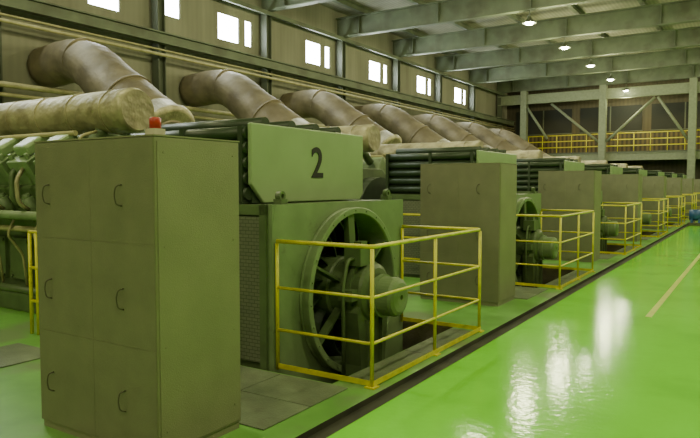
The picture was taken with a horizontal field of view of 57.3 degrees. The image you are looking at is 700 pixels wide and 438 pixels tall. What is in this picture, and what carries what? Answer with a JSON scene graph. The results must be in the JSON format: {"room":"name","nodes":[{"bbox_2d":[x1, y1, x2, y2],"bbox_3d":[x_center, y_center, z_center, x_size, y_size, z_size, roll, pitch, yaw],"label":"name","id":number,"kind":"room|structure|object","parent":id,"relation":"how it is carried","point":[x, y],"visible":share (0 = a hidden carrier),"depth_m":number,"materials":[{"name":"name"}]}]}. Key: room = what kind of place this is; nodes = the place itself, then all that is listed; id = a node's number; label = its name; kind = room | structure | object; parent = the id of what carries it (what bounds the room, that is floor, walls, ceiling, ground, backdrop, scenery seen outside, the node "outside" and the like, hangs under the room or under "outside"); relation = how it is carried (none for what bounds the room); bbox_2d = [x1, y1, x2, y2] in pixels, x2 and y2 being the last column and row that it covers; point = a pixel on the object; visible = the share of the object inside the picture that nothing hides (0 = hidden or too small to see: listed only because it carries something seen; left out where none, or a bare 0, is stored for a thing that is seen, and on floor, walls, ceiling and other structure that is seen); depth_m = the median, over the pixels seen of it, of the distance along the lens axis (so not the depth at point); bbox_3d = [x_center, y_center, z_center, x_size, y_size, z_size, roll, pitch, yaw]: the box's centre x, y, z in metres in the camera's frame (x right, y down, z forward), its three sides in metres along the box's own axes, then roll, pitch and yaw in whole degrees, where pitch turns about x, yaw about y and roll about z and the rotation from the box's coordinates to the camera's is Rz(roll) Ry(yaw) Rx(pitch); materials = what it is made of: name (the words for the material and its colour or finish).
{"room":"power station hall","nodes":[
{"label":"power station hall","id":0,"kind":"room"},
{"bbox_2d":[1,0,506,129],"bbox_3d":[-3.885,-5.419,30.425,0.200,11.300,67.500,2,4,33],"label":"wall","id":1,"kind":"structure","parent":0,"point":[198,20],"depth_m":28.72,"materials":[{"name":"beige metal"}]},
{"bbox_2d":[88,0,118,11],"bbox_3d":[-8.728,-8.007,22.616,0.070,1.120,1.300,2,4,33],"label":"window","id":2,"kind":"structure","parent":1,"relation":"in","point":[113,5],"depth_m":22.78,"materials":[{"name":"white glass"}]},
{"bbox_2d":[0,92,227,120],"bbox_3d":[-3.196,-4.294,29.986,0.120,0.114,67.000,2,4,33],"label":"pipe","id":3,"kind":"object","parent":1,"relation":"attached to","point":[4,94],"visible":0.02,"depth_m":19.60,"materials":[{"name":"metal"}]},
{"bbox_2d":[0,81,325,126],"bbox_3d":[-3.196,-4.593,29.970,0.180,0.171,67.000,2,4,33],"label":"pipe","id":4,"kind":"object","parent":1,"relation":"attached to","point":[5,84],"visible":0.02,"depth_m":20.31,"materials":[{"name":"beige metal"}]},
{"bbox_2d":[165,0,179,19],"bbox_3d":[-7.080,-8.322,25.180,0.070,0.770,0.900,2,4,33],"label":"window","id":5,"kind":"structure","parent":1,"relation":"in","point":[171,6],"depth_m":25.28,"materials":[{"name":"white glass"}]},
{"bbox_2d":[218,13,238,43],"bbox_3d":[-5.334,-8.297,27.915,0.070,1.120,1.300,2,4,33],"label":"window","id":6,"kind":"structure","parent":1,"relation":"in","point":[228,30],"depth_m":27.93,"materials":[{"name":"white glass"}]},
{"bbox_2d":[245,21,250,46],"bbox_3d":[-4.647,-8.355,28.988,0.070,1.120,0.430,2,4,33],"label":"window","id":7,"kind":"structure","parent":1,"relation":"in","point":[247,24],"depth_m":29.01,"materials":[{"name":"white glass"}]},
{"bbox_2d":[0,18,513,130],"bbox_3d":[-3.196,-6.460,29.868,0.120,0.114,67.000,2,4,33],"label":"pipe","id":8,"kind":"object","parent":1,"relation":"attached to","point":[3,20],"visible":1,"depth_m":25.19,"materials":[{"name":"beige paint"}]},
{"bbox_2d":[0,12,513,128],"bbox_3d":[-3.196,-6.640,29.858,0.070,0.067,67.000,2,4,33],"label":"pipe","id":9,"kind":"object","parent":1,"relation":"attached to","point":[3,14],"visible":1,"depth_m":25.30,"materials":[{"name":"beige metal"}]},
{"bbox_2d":[306,41,319,65],"bbox_3d":[-1.940,-8.586,33.215,0.070,1.120,1.300,2,4,33],"label":"window","id":10,"kind":"structure","parent":1,"relation":"in","point":[312,49],"depth_m":33.22,"materials":[{"name":"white glass"}]},
{"bbox_2d":[325,47,328,67],"bbox_3d":[-1.253,-8.645,34.287,0.070,1.120,0.430,2,4,33],"label":"window","id":11,"kind":"structure","parent":1,"relation":"in","point":[326,48],"depth_m":34.29,"materials":[{"name":"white glass"}]},
{"bbox_2d":[369,61,379,81],"bbox_3d":[1.455,-8.876,38.514,0.070,1.120,1.300,2,4,33],"label":"window","id":12,"kind":"structure","parent":1,"relation":"in","point":[374,68],"depth_m":38.53,"materials":[{"name":"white glass"}]},
{"bbox_2d":[384,65,386,83],"bbox_3d":[2.142,-8.935,39.587,0.070,1.120,0.430,2,4,33],"label":"window","id":13,"kind":"structure","parent":1,"relation":"in","point":[385,67],"depth_m":39.67,"materials":[{"name":"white glass"}]},
{"bbox_2d":[417,76,425,93],"bbox_3d":[4.849,-9.166,43.814,0.070,1.120,1.300,2,4,33],"label":"window","id":14,"kind":"structure","parent":1,"relation":"in","point":[420,80],"depth_m":43.86,"materials":[{"name":"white glass"}]},
{"bbox_2d":[428,79,430,95],"bbox_3d":[5.536,-9.225,44.886,0.070,1.120,0.430,2,4,33],"label":"window","id":15,"kind":"structure","parent":1,"relation":"in","point":[429,81],"depth_m":44.95,"materials":[{"name":"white glass"}]},
{"bbox_2d":[455,88,460,103],"bbox_3d":[8.243,-9.456,49.113,0.070,1.120,1.300,2,4,33],"label":"window","id":16,"kind":"structure","parent":1,"relation":"in","point":[457,91],"depth_m":49.16,"materials":[{"name":"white glass"}]},
{"bbox_2d":[0,217,699,437],"bbox_3d":[8.289,0.947,22.977,28.700,0.800,67.500,2,4,33],"label":"floor","id":17,"kind":"structure","parent":0,"point":[582,359],"depth_m":6.09,"materials":[{"name":"paint"}]},
{"bbox_2d":[0,7,3,103],"bbox_3d":[-10.659,-4.101,19.145,0.520,9.700,0.520,2,4,33],"label":"steel column","id":18,"kind":"structure","parent":17,"relation":"on","point":[1,67],"depth_m":19.15,"materials":[{"name":"metal"}]},
{"bbox_2d":[0,343,39,367],"bbox_3d":[-3.621,1.432,6.677,0.800,0.010,0.800,2,4,33],"label":"floor plate","id":19,"kind":"object","parent":17,"relation":"on","point":[17,353],"visible":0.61,"depth_m":6.73,"materials":[{"name":"metal"}]},
{"bbox_2d":[27,230,39,334],"bbox_3d":[-2.869,0.790,7.076,2.344,1.249,0.042,2,4,33],"label":"walkway railing","id":20,"kind":"object","parent":17,"relation":"on","point":[30,267],"visible":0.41,"depth_m":7.65,"materials":[{"name":"yellow metal"}]},
{"bbox_2d":[0,88,153,313],"bbox_3d":[-5.391,-0.339,10.686,6.400,3.110,2.730,2,4,33],"label":"engine","id":21,"kind":"object","parent":17,"relation":"on","point":[113,112],"visible":0.3,"depth_m":8.93,"materials":[{"name":"green paint"}]},
{"bbox_2d":[0,130,96,140],"bbox_3d":[-5.537,-0.989,9.713,4.962,0.521,0.345,2,4,33],"label":"pipe","id":22,"kind":"object","parent":21,"relation":"attached to","point":[65,134],"depth_m":8.63,"materials":[{"name":"metal"}]},
{"bbox_2d":[27,38,194,127],"bbox_3d":[-7.356,-2.401,19.137,6.171,6.306,1.996,2,4,29],"label":"duct","id":23,"kind":"object","parent":21,"relation":"attached to","point":[92,66],"visible":0.58,"depth_m":18.71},
{"bbox_2d":[34,134,240,437],"bbox_3d":[-1.559,0.490,4.681,1.293,2.110,0.818,2,4,33],"label":"tall cabinet","id":24,"kind":"object","parent":17,"relation":"on","point":[138,235],"visible":1,"depth_m":4.33,"materials":[{"name":"green metal"}]},
{"bbox_2d":[145,117,164,134],"bbox_3d":[-1.273,-0.602,4.182,0.090,0.125,0.090,2,4,33],"label":"beacon","id":25,"kind":"object","parent":24,"relation":"on","point":[154,122],"visible":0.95,"depth_m":4.15,"materials":[{"name":"red plastic"}]},
{"bbox_2d":[151,0,166,96],"bbox_3d":[-7.265,-4.391,24.444,0.520,9.700,0.520,2,4,33],"label":"steel column","id":26,"kind":"structure","parent":17,"relation":"on","point":[157,6],"depth_m":24.27,"materials":[{"name":"metal"}]},
{"bbox_2d":[179,69,313,124],"bbox_3d":[-3.962,-2.691,24.436,6.171,6.306,1.996,2,4,29],"label":"duct","id":27,"kind":"object","parent":17,"relation":"on","point":[236,92],"visible":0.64,"depth_m":24.09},
{"bbox_2d":[240,366,279,389],"bbox_3d":[-1.250,1.483,5.744,0.680,0.010,1.140,2,4,33],"label":"floor plate","id":28,"kind":"object","parent":17,"relation":"on","point":[249,377],"visible":0.24,"depth_m":5.96,"materials":[{"name":"metal"}]},
{"bbox_2d":[123,117,407,383],"bbox_3d":[-0.763,0.518,7.751,3.125,3.320,2.710,2,4,33],"label":"generator","id":29,"kind":"object","parent":17,"relation":"on","point":[297,182],"visible":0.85,"depth_m":6.88,"materials":[{"name":"green paint"}]},
{"bbox_2d":[239,216,259,362],"bbox_3d":[-1.733,0.665,6.802,2.100,1.430,0.035,2,4,33],"label":"grille","id":30,"kind":"object","parent":29,"relation":"attached to","point":[249,226],"depth_m":6.31,"materials":[{"name":"green metal"}]},
{"bbox_2d":[260,13,271,95],"bbox_3d":[-3.871,-4.681,29.744,0.520,9.700,0.520,2,4,33],"label":"steel column","id":31,"kind":"structure","parent":17,"relation":"on","point":[265,20],"depth_m":29.51,"materials":[{"name":"metal"}]},
{"bbox_2d":[0,0,514,125],"bbox_3d":[-3.244,-7.104,29.923,0.300,0.420,67.300,2,4,33],"label":"beam","id":32,"kind":"structure","parent":31,"relation":"attached to","point":[40,8],"depth_m":25.60,"materials":[{"name":"grey metal"}]},
{"bbox_2d":[261,0,333,11],"bbox_3d":[7.965,-9.655,21.891,28.600,1.050,0.360,2,4,33],"label":"girder","id":33,"kind":"object","parent":31,"relation":"on","point":[270,5],"visible":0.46,"depth_m":28.76,"materials":[{"name":"grey metal"}]},
{"bbox_2d":[224,0,508,95],"bbox_3d":[-3.337,-9.434,29.855,0.120,0.180,67.300,2,4,33],"label":"wall rail","id":34,"kind":"object","parent":31,"relation":"attached to","point":[236,2],"visible":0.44,"depth_m":34.58,"materials":[{"name":"grey metal"}]},
{"bbox_2d":[239,391,309,430],"bbox_3d":[-0.793,1.517,5.114,0.750,0.010,0.570,2,4,33],"label":"floor plate","id":35,"kind":"object","parent":17,"relation":"on","point":[260,412],"visible":0.51,"depth_m":5.06,"materials":[{"name":"metal"}]},
{"bbox_2d":[241,374,347,406],"bbox_3d":[-0.483,1.491,5.598,0.750,0.010,0.560,2,4,33],"label":"floor plate","id":36,"kind":"object","parent":17,"relation":"on","point":[301,391],"visible":0.87,"depth_m":5.58,"materials":[{"name":"metal"}]},
{"bbox_2d":[280,89,401,143],"bbox_3d":[-0.568,-2.981,29.736,6.171,6.306,1.996,2,4,29],"label":"duct","id":37,"kind":"object","parent":17,"relation":"on","point":[328,108],"visible":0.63,"depth_m":29.38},
{"bbox_2d":[337,39,345,100],"bbox_3d":[-0.477,-4.971,35.043,0.520,9.700,0.520,2,4,33],"label":"steel column","id":38,"kind":"structure","parent":17,"relation":"on","point":[341,45],"depth_m":34.74,"materials":[{"name":"metal"}]},
{"bbox_2d":[336,0,603,37],"bbox_3d":[11.360,-9.944,27.190,28.600,1.050,0.360,2,4,33],"label":"girder","id":39,"kind":"object","parent":38,"relation":"on","point":[444,11],"visible":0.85,"depth_m":31.66,"materials":[{"name":"grey metal"}]},
{"bbox_2d":[523,10,535,24],"bbox_3d":[8.200,-9.211,29.254,0.600,0.640,0.600,2,4,33],"label":"lamp","id":40,"kind":"object","parent":39,"relation":"hanging from","point":[528,21],"visible":1,"depth_m":29.17,"materials":[{"name":"beige"}]},
{"bbox_2d":[319,124,385,199],"bbox_3d":[-1.996,-0.629,15.985,6.400,3.110,2.730,2,4,33],"label":"engine","id":41,"kind":"object","parent":17,"relation":"on","point":[374,166],"visible":0.06,"depth_m":14.08,"materials":[{"name":"green paint"}]},
{"bbox_2d":[371,153,385,157],"bbox_3d":[-1.209,-1.359,16.471,4.962,0.521,0.345,2,4,33],"label":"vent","id":42,"kind":"object","parent":41,"relation":"attached to","point":[383,155],"depth_m":15.34,"materials":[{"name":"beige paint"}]},
{"bbox_2d":[275,225,483,389],"bbox_3d":[0.451,0.785,6.988,1.133,1.270,2.670,2,4,33],"label":"safety railing","id":43,"kind":"object","parent":17,"relation":"on","point":[372,385],"visible":1,"depth_m":6.18,"materials":[{"name":"yellow metal"}]},
{"bbox_2d":[348,350,425,380],"bbox_3d":[0.380,1.450,6.344,0.260,0.010,1.150,2,4,33],"label":"floor plate","id":44,"kind":"object","parent":17,"relation":"on","point":[402,358],"visible":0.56,"depth_m":6.35,"materials":[{"name":"metal"}]},
{"bbox_2d":[393,59,399,107],"bbox_3d":[2.917,-5.261,40.343,0.520,9.700,0.520,2,4,33],"label":"steel column","id":45,"kind":"structure","parent":17,"relation":"on","point":[396,63],"depth_m":40.02,"materials":[{"name":"metal"}]},
{"bbox_2d":[392,0,699,56],"bbox_3d":[14.754,-10.234,32.490,28.600,1.050,0.360,2,4,33],"label":"girder","id":46,"kind":"object","parent":45,"relation":"on","point":[683,11],"visible":0.92,"depth_m":34.68,"materials":[{"name":"grey metal"}]},
{"bbox_2d":[559,37,569,49],"bbox_3d":[11.595,-9.501,34.553,0.600,0.640,0.600,2,4,33],"label":"lamp","id":47,"kind":"object","parent":46,"relation":"hanging from","point":[564,45],"visible":1,"depth_m":34.46,"materials":[{"name":"beige"}]},
{"bbox_2d":[354,103,449,143],"bbox_3d":[2.827,-3.271,35.035,6.171,6.306,1.996,2,4,29],"label":"duct","id":48,"kind":"object","parent":17,"relation":"on","point":[393,119],"visible":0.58,"depth_m":34.47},
{"bbox_2d":[403,213,419,259],"bbox_3d":[0.525,0.500,12.375,2.344,1.249,0.042,2,4,33],"label":"walkway railing","id":49,"kind":"object","parent":17,"relation":"on","point":[407,214],"visible":0.02,"depth_m":11.96,"materials":[{"name":"metal"}]},
{"bbox_2d":[363,141,483,160],"bbox_3d":[1.398,-0.919,21.285,6.400,3.110,2.730,2,4,33],"label":"engine","id":50,"kind":"object","parent":17,"relation":"on","point":[383,148],"visible":0.02,"depth_m":20.12,"materials":[{"name":"beige fabric"}]},
{"bbox_2d":[405,328,470,353],"bbox_3d":[1.030,1.394,7.358,0.260,0.010,1.240,2,4,33],"label":"floor plate","id":51,"kind":"object","parent":17,"relation":"on","point":[447,336],"visible":0.92,"depth_m":7.28,"materials":[{"name":"metal"}]},
{"bbox_2d":[435,73,441,115],"bbox_3d":[6.312,-5.550,45.642,0.520,9.700,0.520,2,4,33],"label":"steel column","id":52,"kind":"structure","parent":17,"relation":"on","point":[438,90],"depth_m":45.34,"materials":[{"name":"metal"}]},
{"bbox_2d":[435,26,699,71],"bbox_3d":[18.148,-10.524,37.789,28.600,1.050,0.360,2,4,33],"label":"girder","id":53,"kind":"object","parent":52,"relation":"on","point":[690,36],"visible":0.92,"depth_m":40.21,"materials":[{"name":"grey metal"}]},
{"bbox_2d":[586,57,595,66],"bbox_3d":[14.989,-9.791,39.853,0.600,0.640,0.600,2,4,33],"label":"lamp","id":54,"kind":"object","parent":53,"relation":"hanging from","point":[590,64],"visible":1,"depth_m":39.76,"materials":[{"name":"beige"}]},
{"bbox_2d":[412,114,494,148],"bbox_3d":[6.221,-3.560,40.335,6.171,6.306,1.996,2,4,29],"label":"duct","id":55,"kind":"object","parent":17,"relation":"on","point":[446,128],"visible":0.35,"depth_m":39.86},
{"bbox_2d":[420,163,516,306],"bbox_3d":[1.835,0.200,9.981,1.293,2.110,0.818,2,4,33],"label":"tall cabinet","id":56,"kind":"object","parent":17,"relation":"on","point":[483,196],"visible":0.88,"depth_m":9.64,"materials":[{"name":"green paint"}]},
{"bbox_2d":[381,146,558,287],"bbox_3d":[2.631,0.228,13.050,3.125,3.320,2.710,2,4,33],"label":"generator","id":57,"kind":"object","parent":17,"relation":"on","point":[403,168],"visible":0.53,"depth_m":12.40,"materials":[{"name":"green paint"}]},
{"bbox_2d":[403,200,419,274],"bbox_3d":[1.661,0.375,12.102,2.100,1.430,0.035,2,4,33],"label":"grille","id":58,"kind":"object","parent":57,"relation":"attached to","point":[411,250],"depth_m":12.38,"materials":[{"name":"metal"}]},
{"bbox_2d":[469,85,475,122],"bbox_3d":[9.706,-5.840,50.942,0.520,9.700,0.520,2,4,33],"label":"steel column","id":59,"kind":"structure","parent":17,"relation":"on","point":[472,90],"depth_m":50.62,"materials":[{"name":"metal"}]},
{"bbox_2d":[469,47,699,83],"bbox_3d":[21.543,-10.814,43.089,28.600,1.050,0.360,2,4,33],"label":"girder","id":60,"kind":"object","parent":59,"relation":"on","point":[687,56],"visible":0.92,"depth_m":45.81,"materials":[{"name":"grey metal"}]},
{"bbox_2d":[455,122,521,150],"bbox_3d":[9.615,-3.850,45.634,6.171,6.306,1.996,2,4,29],"label":"duct","id":61,"kind":"object","parent":17,"relation":"on","point":[482,133],"visible":0.3,"depth_m":45.00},
{"bbox_2d":[497,94,501,128],"bbox_3d":[13.100,-6.130,56.241,0.520,9.700,0.520,2,4,33],"label":"steel column","id":62,"kind":"structure","parent":17,"relation":"on","point":[499,108],"depth_m":55.92,"materials":[{"name":"metal"}]},
{"bbox_2d":[497,64,699,92],"bbox_3d":[24.937,-11.104,48.388,28.600,1.050,0.360,2,4,33],"label":"girder","id":63,"kind":"object","parent":62,"relation":"on","point":[685,71],"visible":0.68,"depth_m":51.37,"materials":[{"name":"grey metal"}]},
{"bbox_2d":[489,128,552,156],"bbox_3d":[13.009,-4.140,50.934,6.171,6.306,1.996,2,4,29],"label":"duct","id":64,"kind":"object","parent":17,"relation":"on","point":[512,138],"visible":0.36,"depth_m":50.33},
{"bbox_2d":[520,91,527,141],"bbox_3d":[14.927,-6.063,55.016,0.600,9.700,0.600,2,4,33],"label":"column","id":65,"kind":"structure","parent":17,"relation":"on","point":[523,95],"depth_m":54.68,"materials":[{"name":"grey metal"}]},
{"bbox_2d":[527,106,547,138],"bbox_3d":[15.853,-8.177,54.307,1.985,2.919,0.220,2,4,33],"label":"diagonal brace","id":66,"kind":"object","parent":65,"relation":"attached to","point":[528,109],"visible":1,"depth_m":54.21,"materials":[{"name":"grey metal"}]},
{"bbox_2d":[506,150,542,158],"bbox_3d":[4.792,-1.208,26.584,6.400,3.110,2.730,2,4,33],"label":"engine","id":67,"kind":"object","parent":17,"relation":"on","point":[530,153],"visible":0.02,"depth_m":24.58,"materials":[{"name":"fabric"}]},
{"bbox_2d":[514,292,536,299],"bbox_3d":[2.601,1.227,10.414,0.750,0.010,0.570,2,4,33],"label":"floor plate","id":68,"kind":"object","parent":17,"relation":"on","point":[518,295],"visible":0.49,"depth_m":10.28,"materials":[{"name":"metal"}]},
{"bbox_2d":[515,286,547,293],"bbox_3d":[2.911,1.201,10.898,0.750,0.010,0.560,2,4,33],"label":"floor plate","id":69,"kind":"object","parent":17,"relation":"on","point":[517,288],"visible":0.56,"depth_m":10.84,"materials":[{"name":"metal"}]},
{"bbox_2d":[515,209,595,289],"bbox_3d":[3.845,0.495,12.287,1.133,1.270,2.670,2,4,33],"label":"safety railing","id":70,"kind":"object","parent":17,"relation":"on","point":[559,287],"visible":0.94,"depth_m":11.89,"materials":[{"name":"yellow metal"}]},
{"bbox_2d":[545,278,572,285],"bbox_3d":[3.775,1.160,11.644,0.260,0.010,1.150,2,4,33],"label":"floor plate","id":71,"kind":"object","parent":17,"relation":"on","point":[563,280],"visible":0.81,"depth_m":11.76,"materials":[{"name":"metal"}]},
{"bbox_2d":[543,156,580,161],"bbox_3d":[8.186,-1.498,31.884,6.400,3.110,2.730,2,4,33],"label":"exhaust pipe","id":72,"kind":"object","parent":17,"relation":"on","point":[570,157],"visible":0.02,"depth_m":29.93,"materials":[{"name":"beige"}]},
{"bbox_2d":[516,158,618,253],"bbox_3d":[6.025,-0.062,18.350,3.125,3.320,2.710,2,4,33],"label":"generator","id":73,"kind":"object","parent":17,"relation":"on","point":[528,169],"visible":0.25,"depth_m":17.60,"materials":[{"name":"green paint"}]},
{"bbox_2d":[538,170,601,261],"bbox_3d":[5.229,-0.089,15.280,1.293,2.110,0.818,2,4,33],"label":"tall cabinet","id":74,"kind":"object","parent":17,"relation":"on","point":[571,190],"visible":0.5,"depth_m":14.93,"materials":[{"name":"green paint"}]},
{"bbox_2d":[561,271,586,278],"bbox_3d":[4.424,1.105,12.658,0.260,0.010,1.240,2,4,33],"label":"floor plate","id":75,"kind":"object","parent":17,"relation":"on","point":[572,275],"visible":0.96,"depth_m":12.53,"materials":[{"name":"metal"}]},
{"bbox_2d":[581,160,607,163],"bbox_3d":[11.581,-1.788,37.183,6.400,3.110,2.730,2,4,33],"label":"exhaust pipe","id":76,"kind":"object","parent":17,"relation":"on","point":[598,161],"visible":0.02,"depth_m":35.23,"materials":[{"name":"beige"}]},
{"bbox_2d":[598,85,607,159],"bbox_3d":[20.318,-5.875,51.573,0.600,9.700,0.600,2,4,33],"label":"column","id":77,"kind":"structure","parent":17,"relation":"on","point":[602,127],"depth_m":51.28,"materials":[{"name":"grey metal"}]},
{"bbox_2d":[498,82,699,105],"bbox_3d":[24.910,-9.858,48.414,28.300,0.800,0.300,2,4,33],"label":"tie beam","id":78,"kind":"structure","parent":77,"relation":"attached to","point":[676,88],"depth_m":51.29,"materials":[{"name":"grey metal"}]},
{"bbox_2d":[551,103,597,142],"bbox_3d":[18.465,-7.936,52.647,3.944,3.466,0.220,2,4,33],"label":"diagonal brace","id":79,"kind":"object","parent":78,"relation":"attached to","point":[552,104],"visible":1,"depth_m":52.54,"materials":[{"name":"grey metal"}]},
{"bbox_2d":[605,96,655,141],"bbox_3d":[22.045,-7.811,50.361,3.651,3.460,0.220,2,4,33],"label":"diagonal brace","id":80,"kind":"object","parent":78,"relation":"attached to","point":[654,97],"visible":1,"depth_m":50.26,"materials":[{"name":"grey metal"}]},
{"bbox_2d":[528,130,699,160],"bbox_3d":[25.731,-5.719,49.927,28.300,2.209,2.550,2,4,33],"label":"mezzanine","id":81,"kind":"object","parent":77,"relation":"attached to","point":[667,154],"visible":0.58,"depth_m":50.77,"materials":[{"name":"metal"}]},
{"bbox_2d":[529,131,699,152],"bbox_3d":[26.457,-6.196,51.038,28.100,1.600,0.045,2,4,33],"label":"railing","id":82,"kind":"object","parent":81,"relation":"on","point":[678,133],"depth_m":53.45,"materials":[{"name":"yellow metal"}]},
{"bbox_2d":[584,164,650,224],"bbox_3d":[9.419,-0.352,23.649,3.125,3.320,2.710,2,4,33],"label":"generator","id":83,"kind":"object","parent":17,"relation":"on","point":[604,168],"visible":0.14,"depth_m":22.78,"materials":[{"name":"green paint"}]},
{"bbox_2d":[600,202,642,254],"bbox_3d":[7.239,0.205,17.587,1.133,1.270,2.670,2,4,33],"label":"safety railing","id":84,"kind":"object","parent":17,"relation":"on","point":[629,203],"visible":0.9,"depth_m":17.31,"materials":[{"name":"yellow metal"}]},
{"bbox_2d":[601,174,642,241],"bbox_3d":[8.624,-0.379,20.580,1.293,2.110,0.818,2,4,33],"label":"tall cabinet","id":85,"kind":"object","parent":17,"relation":"on","point":[614,187],"visible":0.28,"depth_m":20.18,"materials":[{"name":"green metal"}]},
{"bbox_2d":[616,163,627,167],"bbox_3d":[14.975,-2.078,42.483,6.400,3.110,2.730,2,4,33],"label":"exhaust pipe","id":86,"kind":"object","parent":17,"relation":"on","point":[624,165],"visible":0.02,"depth_m":40.39,"materials":[{"name":"beige"}]},
{"bbox_2d":[623,168,671,216],"bbox_3d":[12.814,-0.642,28.949,3.125,3.320,2.710,2,4,33],"label":"generator","id":87,"kind":"object","parent":17,"relation":"on","point":[625,170],"visible":0.08,"depth_m":28.07,"materials":[{"name":"green paint"}]},
{"bbox_2d":[642,176,666,229],"bbox_3d":[12.018,-0.669,25.879,1.293,2.110,0.818,2,4,33],"label":"tall cabinet","id":88,"kind":"object","parent":17,"relation":"on","point":[652,186],"visible":0.42,"depth_m":25.43,"materials":[{"name":"green metal"}]},
{"bbox_2d":[642,198,668,237],"bbox_3d":[10.633,-0.085,22.887,1.133,1.270,2.670,2,4,33],"label":"safety railing","id":89,"kind":"object","parent":17,"relation":"on","point":[663,199],"visible":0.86,"depth_m":22.60,"materials":[{"name":"metal"}]},
{"bbox_2d":[647,170,685,211],"bbox_3d":[16.208,-0.931,34.249,3.125,3.320,2.710,2,4,33],"label":"generator","id":90,"kind":"object","parent":17,"relation":"on","point":[649,172],"visible":0.04,"depth_m":33.35,"materials":[{"name":"green paint"}]},
{"bbox_2d":[645,254,699,316],"bbox_3d":[16.859,0.232,28.682,0.080,0.003,47.600,2,4,33],"label":"floor marking","id":91,"kind":"object","parent":17,"relation":"on","point":[665,296],"depth_m":10.81,"materials":[{"name":"yellow paint"}]},
{"bbox_2d":[665,177,682,221],"bbox_3d":[15.412,-0.959,31.179,1.293,2.110,0.818,2,4,33],"label":"tall cabinet","id":92,"kind":"object","parent":17,"relation":"on","point":[673,185],"visible":0.35,"depth_m":30.68,"materials":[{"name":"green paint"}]},
{"bbox_2d":[665,196,685,226],"bbox_3d":[14.028,-0.375,28.186,1.133,1.270,2.670,2,4,33],"label":"safety railing","id":93,"kind":"object","parent":17,"relation":"on","point":[678,197],"visible":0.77,"depth_m":27.54,"materials":[{"name":"metal"}]},
{"bbox_2d":[664,172,695,207],"bbox_3d":[19.602,-1.221,39.548,3.125,3.320,2.710,2,4,33],"label":"generator","id":94,"kind":"object","parent":17,"relation":"on","point":[668,174],"visible":0.03,"depth_m":38.64,"materials":[{"name":"green paint"}]},
{"bbox_2d":[682,178,693,215],"bbox_3d":[18.806,-1.249,36.478,1.293,2.110,0.818,2,4,33],"label":"tall cabinet","id":95,"kind":"object","parent":17,"relation":"on","point":[687,183],"visible":0.42,"depth_m":35.95,"materials":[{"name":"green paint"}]},
{"bbox_2d":[682,194,696,219],"bbox_3d":[17.422,-0.664,33.486,1.133,1.270,2.670,2,4,33],"label":"safety railing","id":96,"kind":"object","parent":17,"relation":"on","point":[694,202],"visible":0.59,"depth_m":34.26,"materials":[{"name":"metal"}]},
{"bbox_2d":[687,77,697,178],"bbox_3d":[25.710,-5.686,48.130,0.600,9.700,0.600,2,4,33],"label":"column","id":97,"kind":"structure","parent":17,"relation":"on","point":[692,116],"depth_m":47.86,"materials":[{"name":"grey metal"}]},
{"bbox_2d":[657,96,687,139],"bbox_3d":[24.573,-7.723,48.747,2.286,3.418,0.220,2,4,33],"label":"diagonal brace","id":98,"kind":"object","parent":97,"relation":"attached to","point":[658,97],"visible":1,"depth_m":48.68,"materials":[{"name":"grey metal"}]},
{"bbox_2d":[687,209,699,225],"bbox_3d":[15.118,-0.216,27.752,0.800,1.001,0.600,2,4,33],"label":"pump","id":99,"kind":"object","parent":17,"relation":"on","point":[694,215],"visible":1,"depth_m":27.67,"materials":[{"name":"metal"}]},
{"bbox_2d":[693,179,699,209],"bbox_3d":[22.201,-1.538,41.778,1.293,2.110,0.818,2,4,33],"label":"tall cabinet","id":100,"kind":"object","parent":17,"relation":"on","point":[696,181],"visible":0.14,"depth_m":41.22,"materials":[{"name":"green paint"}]},
{"bbox_2d":[318,0,699,68],"bbox_3d":[8.289,-10.736,22.338,28.700,0.200,67.500,2,4,33],"label":"ceiling","id":101,"kind":"structure","parent":0,"point":[374,5],"depth_m":36.40,"materials":[{"name":"grey metal"}]},
{"bbox_2d":[333,0,496,67],"bbox_3d":[-2.453,-10.851,29.211,0.200,0.300,67.400,2,4,33],"label":"roof purlin","id":102,"kind":"structure","parent":101,"relation":"attached to","point":[349,4],"depth_m":34.12,"materials":[{"name":"grey metal"}]},
{"bbox_2d":[407,0,536,63],"bbox_3d":[0.243,-10.757,27.490,0.200,0.300,67.400,2,4,33],"label":"roof purlin","id":103,"kind":"structure","parent":101,"relation":"attached to","point":[462,25],"depth_m":37.23,"materials":[{"name":"grey metal"}]},
{"bbox_2d":[507,13,580,59],"bbox_3d":[2.939,-10.663,25.768,0.200,0.300,67.400,2,4,33],"label":"roof purlin","id":104,"kind":"structure","parent":101,"relation":"attached to","point":[515,17],"depth_m":35.99,"materials":[{"name":"grey metal"}]},
{"bbox_2d":[567,5,625,54],"bbox_3d":[5.635,-10.569,24.047,0.200,0.300,67.400,2,4,33],"label":"roof purlin","id":105,"kind":"structure","parent":101,"relation":"attached to","point":[574,8],"depth_m":34.21,"materials":[{"name":"grey metal"}]},
{"bbox_2d":[637,0,675,49],"bbox_3d":[8.331,-10.475,22.325,0.200,0.300,67.400,2,4,33],"label":"roof purlin","id":106,"kind":"structure","parent":101,"relation":"attached to","point":[641,2],"depth_m":33.20,"materials":[{"name":"grey metal"}]},
{"bbox_2d":[507,78,699,178],"bbox_3d":[26.526,-6.551,51.126,28.700,11.300,0.200,2,4,33],"label":"wall","id":107,"kind":"structure","parent":0,"point":[679,166],"depth_m":52.91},
{"bbox_2d":[516,109,571,135],"bbox_3d":[17.178,-8.536,56.827,5.000,2.160,0.080,2,4,33],"label":"window","id":108,"kind":"structure","parent":107,"relation":"in","point":[552,122],"depth_m":56.56,"materials":[{"name":"glass"}]},
{"bbox_2d":[579,105,641,133],"bbox_3d":[21.896,-8.371,53.814,5.000,2.160,0.080,2,4,33],"label":"window","id":109,"kind":"structure","parent":107,"relation":"in","point":[617,116],"depth_m":53.65,"materials":[{"name":"glass"}]},
{"bbox_2d":[650,101,699,130],"bbox_3d":[26.614,-8.206,50.801,5.000,2.160,0.080,2,4,33],"label":"window","id":110,"kind":"structure","parent":107,"relation":"in","point":[660,119],"depth_m":51.31,"materials":[{"name":"glass"}]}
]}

